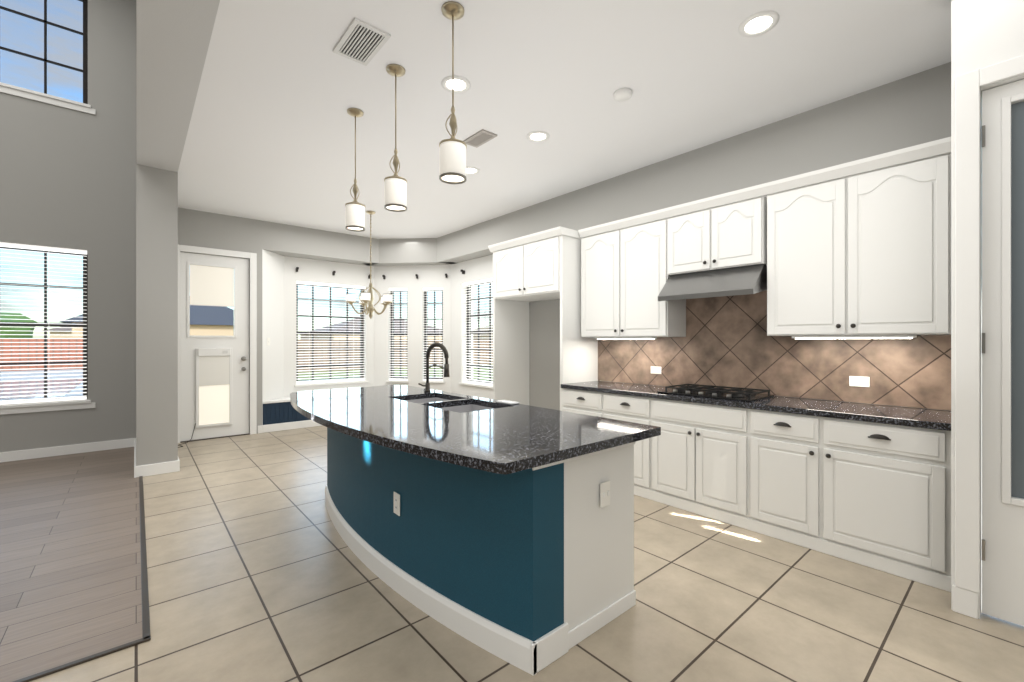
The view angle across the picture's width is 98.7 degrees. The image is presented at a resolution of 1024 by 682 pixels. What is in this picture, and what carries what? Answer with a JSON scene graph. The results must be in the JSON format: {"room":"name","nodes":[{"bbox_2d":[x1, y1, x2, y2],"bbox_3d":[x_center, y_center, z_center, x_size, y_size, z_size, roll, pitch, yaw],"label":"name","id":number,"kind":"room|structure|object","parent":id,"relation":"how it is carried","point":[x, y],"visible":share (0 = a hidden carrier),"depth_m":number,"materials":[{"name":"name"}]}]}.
{"room":"kitchen","nodes":[
{"label":"kitchen","id":0,"kind":"room"},
{"bbox_2d":[0,447,142,681],"bbox_3d":[-4.962,1.357,2.369,4.530,0.006,4.848,0,0,-41],"label":"floor","id":1,"kind":"structure","parent":0,"point":[70,568],"depth_m":2.73,"materials":[{"name":"grey wood"}]},
{"bbox_2d":[0,0,1023,618],"bbox_3d":[-1.746,-1.640,1.961,9.492,6.000,10.950,0,0,-41],"label":"wall","id":2,"kind":"structure","parent":0,"point":[100,186],"depth_m":5.15,"materials":[{"name":"grey paint"}]},
{"bbox_2d":[0,0,90,107],"bbox_3d":[-5.928,-3.553,4.823,1.910,1.415,0.205,0,0,-41],"label":"window","id":3,"kind":"structure","parent":2,"relation":"attached to","point":[84,54],"depth_m":5.25,"materials":[{"name":"clear glass"}]},
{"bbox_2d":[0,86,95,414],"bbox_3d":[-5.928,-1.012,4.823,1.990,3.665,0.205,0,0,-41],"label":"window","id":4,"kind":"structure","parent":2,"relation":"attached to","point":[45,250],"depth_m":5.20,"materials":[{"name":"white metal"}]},
{"bbox_2d":[0,438,132,461],"bbox_3d":[-6.544,1.303,4.198,4.500,0.115,0.016,0,0,-40],"label":"baseboard","id":5,"kind":"structure","parent":2,"relation":"attached to","point":[122,443],"depth_m":5.23,"materials":[{"name":"white wood"}]},
{"bbox_2d":[133,438,136,477],"bbox_3d":[-4.284,1.303,5.004,0.016,0.115,1.686,0,0,-40],"label":"baseboard","id":6,"kind":"structure","parent":2,"relation":"attached to","point":[134,439],"depth_m":4.67,"materials":[{"name":"white wood"}]},
{"bbox_2d":[135,461,174,476],"bbox_3d":[-3.623,1.303,4.473,0.300,0.115,0.020,0,0,-40],"label":"baseboard","id":7,"kind":"structure","parent":2,"relation":"attached to","point":[164,467],"depth_m":4.47,"materials":[{"name":"white wood"}]},
{"bbox_2d":[175,457,179,471],"bbox_3d":[-3.995,1.303,5.198,0.016,0.115,1.606,0,0,-40],"label":"baseboard","id":8,"kind":"structure","parent":2,"relation":"attached to","point":[177,463],"depth_m":4.58,"materials":[{"name":"white wood"}]},
{"bbox_2d":[178,252,248,447],"bbox_3d":[-4.069,0.081,6.007,0.892,2.554,0.428,0,0,-41],"label":"entry door","id":9,"kind":"structure","parent":2,"relation":"attached to","point":[214,386],"depth_m":6.14,"materials":[{"name":"white wood"}]},
{"bbox_2d":[178,244,256,442],"bbox_3d":[-4.152,0.037,6.173,0.980,2.645,0.120,0,0,-41],"label":"door frame","id":10,"kind":"structure","parent":2,"relation":"attached to","point":[253,334],"depth_m":6.39,"materials":[{"name":"white wood"}]},
{"bbox_2d":[294,267,369,386],"bbox_3d":[-3.082,-0.225,7.589,1.261,1.940,0.235,0,0,-41],"label":"window","id":11,"kind":"structure","parent":2,"relation":"attached to","point":[302,383],"depth_m":7.58,"materials":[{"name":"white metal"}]},
{"bbox_2d":[382,275,408,382],"bbox_3d":[-2.084,-0.220,8.006,0.473,1.940,0.235,0,0,8],"label":"window","id":12,"kind":"structure","parent":2,"relation":"attached to","point":[392,340],"depth_m":8.05,"materials":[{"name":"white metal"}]},
{"bbox_2d":[415,274,447,382],"bbox_3d":[-1.420,-0.220,7.916,0.572,1.940,0.235,0,0,8],"label":"window","id":13,"kind":"structure","parent":2,"relation":"attached to","point":[434,379],"depth_m":7.97,"materials":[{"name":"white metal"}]},
{"bbox_2d":[459,269,492,388],"bbox_3d":[-0.528,-0.233,7.243,0.235,1.955,1.020,0,0,-41],"label":"window","id":14,"kind":"structure","parent":2,"relation":"attached to","point":[468,285],"depth_m":7.36,"materials":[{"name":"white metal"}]},
{"bbox_2d":[598,290,950,410],"bbox_3d":[1.897,0.003,3.852,0.011,0.881,2.862,0,0,-41],"label":"tile backsplash","id":15,"kind":"structure","parent":2,"relation":"attached to","point":[726,341],"depth_m":3.59,"materials":[{"name":"brown tile"}]},
{"bbox_2d":[651,366,660,373],"bbox_3d":[1.433,0.290,4.380,0.007,0.072,0.116,0,0,-41],"label":"outlet","id":16,"kind":"object","parent":15,"relation":"attached to","point":[655,370],"visible":1,"depth_m":4.38,"materials":[{"name":"white plastic"}]},
{"bbox_2d":[849,376,869,386],"bbox_3d":[2.485,0.290,3.148,0.007,0.072,0.116,0,0,-41],"label":"outlet","id":17,"kind":"object","parent":15,"relation":"attached to","point":[858,381],"visible":1,"depth_m":3.15,"materials":[{"name":"white plastic"}]},
{"bbox_2d":[955,55,1023,592],"bbox_3d":[2.575,0.018,1.838,0.064,2.685,1.020,0,0,-41],"label":"door frame","id":18,"kind":"structure","parent":2,"relation":"attached to","point":[967,329],"depth_m":2.17,"materials":[{"name":"white wood"}]},
{"bbox_2d":[982,79,1023,626],"bbox_3d":[2.613,0.056,1.870,0.057,2.584,0.842,0,0,-41],"label":"pantry door","id":19,"kind":"structure","parent":2,"relation":"attached to","point":[1003,354],"depth_m":2.12,"materials":[{"name":"white wood"}]},
{"bbox_2d":[29,426,1023,681],"bbox_3d":[-1.786,1.420,2.091,9.200,0.120,10.700,0,0,-41],"label":"floor","id":20,"kind":"structure","parent":0,"point":[257,570],"depth_m":2.20,"materials":[{"name":"beige tile"}]},
{"bbox_2d":[13,476,150,681],"bbox_3d":[-4.402,1.354,1.728,4.550,0.010,3.175,0,0,-41],"label":"transition strip","id":21,"kind":"object","parent":20,"relation":"on","point":[146,636],"depth_m":2.12,"materials":[{"name":"brown"}]},
{"bbox_2d":[263,397,322,432],"bbox_3d":[-3.096,1.128,7.256,1.876,0.460,0.396,0,0,-41],"label":"window seat","id":22,"kind":"object","parent":20,"relation":"on","point":[281,414],"visible":0.27,"depth_m":6.69,"materials":[{"name":"blue fabric"}]},
{"bbox_2d":[323,397,635,649],"bbox_3d":[-0.539,0.915,2.966,0.884,0.890,2.590,0,0,-41],"label":"kitchen island","id":23,"kind":"object","parent":20,"relation":"on","point":[504,520],"depth_m":2.06,"materials":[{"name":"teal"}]},
{"bbox_2d":[394,492,399,515],"bbox_3d":[-0.631,0.890,2.407,0.007,0.116,0.072,0,0,-41],"label":"outlet","id":24,"kind":"object","parent":23,"relation":"attached to","point":[397,503],"depth_m":2.40,"materials":[{"name":"white plastic"}]},
{"bbox_2d":[325,485,567,675],"bbox_3d":[-0.740,1.298,2.788,0.382,0.125,2.598,0,0,-41],"label":"baseboard","id":25,"kind":"structure","parent":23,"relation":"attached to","point":[535,657],"depth_m":2.04,"materials":[{"name":"white wood"}]},
{"bbox_2d":[290,385,660,484],"bbox_3d":[-0.633,0.450,2.885,1.204,0.040,2.830,0,0,-41],"label":"island countertop","id":26,"kind":"structure","parent":23,"relation":"on","point":[477,445],"depth_m":2.17,"materials":[{"name":"black stone"}]},
{"bbox_2d":[418,342,448,391],"bbox_3d":[-0.655,0.221,3.637,0.177,0.417,0.262,0,0,-41],"label":"faucet","id":27,"kind":"object","parent":26,"relation":"on","point":[446,364],"visible":1,"depth_m":3.67,"materials":[{"name":"grey metal"}]},
{"bbox_2d":[495,400,518,404],"bbox_3d":[-0.033,0.423,3.043,0.078,0.013,0.170,0,0,-41],"label":"cloth","id":28,"kind":"object","parent":26,"relation":"on","point":[506,402],"visible":1,"depth_m":3.01,"materials":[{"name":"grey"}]},
{"bbox_2d":[600,480,609,507],"bbox_3d":[0.446,0.730,2.095,0.072,0.116,0.012,0,0,-41],"label":"outlet","id":29,"kind":"object","parent":23,"relation":"attached to","point":[604,494],"visible":0.96,"depth_m":2.09,"materials":[{"name":"white plastic"}]},
{"bbox_2d":[488,137,950,591],"bbox_3d":[1.266,0.092,4.096,0.646,2.535,4.055,0,0,-41],"label":"kitchen cabinets","id":30,"kind":"object","parent":20,"relation":"on","point":[855,247],"visible":0.85,"depth_m":3.09,"materials":[{"name":"white wood"}]},
{"bbox_2d":[658,264,766,300],"bbox_3d":[1.710,-0.465,3.689,0.500,0.240,0.780,0,0,-41],"label":"range hood","id":31,"kind":"object","parent":30,"relation":"attached to","point":[736,281],"visible":0.82,"depth_m":3.52,"materials":[{"name":"silver metal"}]},
{"bbox_2d":[657,384,773,401],"bbox_3d":[1.679,0.419,3.663,0.500,0.050,0.750,0,0,-41],"label":"cooktop","id":32,"kind":"object","parent":30,"relation":"in","point":[720,392],"visible":1,"depth_m":3.56,"materials":[{"name":"black"}]},
{"bbox_2d":[178,0,950,238],"bbox_3d":[0.088,-1.880,3.692,4.270,0.200,10.700,0,0,-41],"label":"ceiling","id":33,"kind":"structure","parent":0,"point":[282,89],"depth_m":3.13,"materials":[{"name":"white paint"}]},
{"bbox_2d":[345,108,364,231],"bbox_3d":[-1.217,-1.323,3.419,0.148,0.912,0.148,0,0,-41],"label":"pendant light","id":34,"kind":"object","parent":33,"relation":"hanging from","point":[355,215],"visible":1,"depth_m":3.38,"materials":[{"name":"beige metal"}]},
{"bbox_2d":[333,18,390,65],"bbox_3d":[-0.900,-1.774,2.624,0.210,0.012,0.360,0,0,-41],"label":"ceiling vent","id":35,"kind":"object","parent":33,"relation":"in","point":[361,42],"visible":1,"depth_m":2.61,"materials":[{"name":"white metal"}]},
{"bbox_2d":[346,211,392,318],"bbox_3d":[-1.963,-1.040,6.088,0.622,1.480,0.600,0,0,-41],"label":"chandelier","id":36,"kind":"object","parent":33,"relation":"hanging from","point":[365,298],"visible":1,"depth_m":6.02,"materials":[{"name":"beige metal"}]},
{"bbox_2d":[384,64,406,211],"bbox_3d":[-0.762,-1.323,2.886,0.148,0.912,0.148,0,0,-41],"label":"pendant light","id":37,"kind":"object","parent":33,"relation":"hanging from","point":[395,192],"visible":1,"depth_m":2.84,"materials":[{"name":"beige metal"}]},
{"bbox_2d":[439,1,466,184],"bbox_3d":[-0.317,-1.323,2.366,0.148,0.912,0.148,0,0,-41],"label":"pendant light","id":38,"kind":"object","parent":33,"relation":"hanging from","point":[453,160],"visible":1,"depth_m":2.33,"materials":[{"name":"beige metal"}]},
{"bbox_2d":[441,76,469,92],"bbox_3d":[-0.388,-1.774,3.049,0.200,0.010,0.200,0,0,-41],"label":"recessed light","id":39,"kind":"object","parent":33,"relation":"in","point":[461,84],"visible":0.98,"depth_m":3.05,"materials":[{"name":"white"}]},
{"bbox_2d":[466,166,479,173],"bbox_3d":[-0.437,-1.774,4.585,0.200,0.010,0.200,0,0,-41],"label":"recessed light","id":40,"kind":"object","parent":33,"relation":"in","point":[471,170],"visible":0.67,"depth_m":4.59,"materials":[{"name":"white plastic"}]},
{"bbox_2d":[464,129,496,147],"bbox_3d":[-0.285,-1.774,3.860,0.160,0.012,0.300,0,0,-41],"label":"ceiling vent","id":41,"kind":"object","parent":33,"relation":"in","point":[480,138],"visible":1,"depth_m":3.85,"materials":[{"name":"grey metal"}]},
{"bbox_2d":[527,131,549,141],"bbox_3d":[0.226,-1.774,3.823,0.200,0.010,0.200,0,0,-41],"label":"recessed light","id":42,"kind":"object","parent":33,"relation":"in","point":[537,136],"visible":1,"depth_m":3.83,"materials":[{"name":"white plastic"}]},
{"bbox_2d":[613,88,631,101],"bbox_3d":[0.796,-1.762,3.159,0.132,0.034,0.132,0,0,-41],"label":"smoke detector","id":43,"kind":"object","parent":33,"relation":"attached to","point":[622,94],"visible":0.96,"depth_m":3.13,"materials":[{"name":"white plastic"}]},
{"bbox_2d":[738,11,778,36],"bbox_3d":[1.382,-1.774,2.470,0.200,0.010,0.200,0,0,-41],"label":"recessed light","id":44,"kind":"object","parent":33,"relation":"in","point":[758,23],"visible":1,"depth_m":2.46,"materials":[{"name":"white plastic"}]},
{"label":"outside","id":45,"kind":"structure","parent":0,"visible":0},
{"bbox_2d":[0,364,492,399],"bbox_3d":[-32.472,1.595,38.020,240.000,0.170,220.000,0,0,-41],"label":"ground","id":46,"kind":"structure","parent":45,"point":[81,383],"depth_m":17.84,"materials":[{"name":"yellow plant"}]},
{"bbox_2d":[0,313,36,337],"bbox_3d":[-37.540,-0.675,22.321,18.515,4.471,6.514,0,0,-41],"label":"trees","id":47,"kind":"object","parent":46,"relation":"on","point":[20,329],"depth_m":27.02,"materials":[{"name":"green plant"}]},
{"bbox_2d":[41,328,58,337],"bbox_3d":[-39.172,-0.740,52.024,20.999,4.600,15.001,0,0,-40],"label":"house","id":48,"kind":"structure","parent":46,"relation":"on","point":[56,334],"depth_m":40.36,"materials":[{"name":"beige brick"}]},
{"bbox_2d":[59,305,233,337],"bbox_3d":[-25.890,-0.990,33.779,11.500,5.100,10.001,0,0,-40],"label":"house","id":49,"kind":"structure","parent":46,"relation":"on","point":[200,316],"depth_m":31.96,"materials":[{"name":"beige brick"}]},
{"bbox_2d":[0,339,492,371],"bbox_3d":[-7.375,0.720,-3.590,64.120,1.720,64.120,0,0,-41],"label":"fence","id":50,"kind":"object","parent":46,"relation":"on","point":[80,346],"depth_m":23.54,"materials":[{"name":"brown"}]},
{"bbox_2d":[298,318,441,339],"bbox_3d":[-19.085,-0.840,63.920,19.000,4.800,15.000,0,0,-40],"label":"house","id":51,"kind":"structure","parent":46,"relation":"on","point":[355,321],"depth_m":58.61,"materials":[{"name":"beige brick"}]},
{"bbox_2d":[473,325,492,339],"bbox_3d":[0.019,-0.790,72.346,15.000,4.700,15.000,0,0,-40],"label":"house","id":52,"kind":"structure","parent":46,"relation":"on","point":[482,337],"depth_m":67.82,"materials":[{"name":"beige brick"}]}
]}

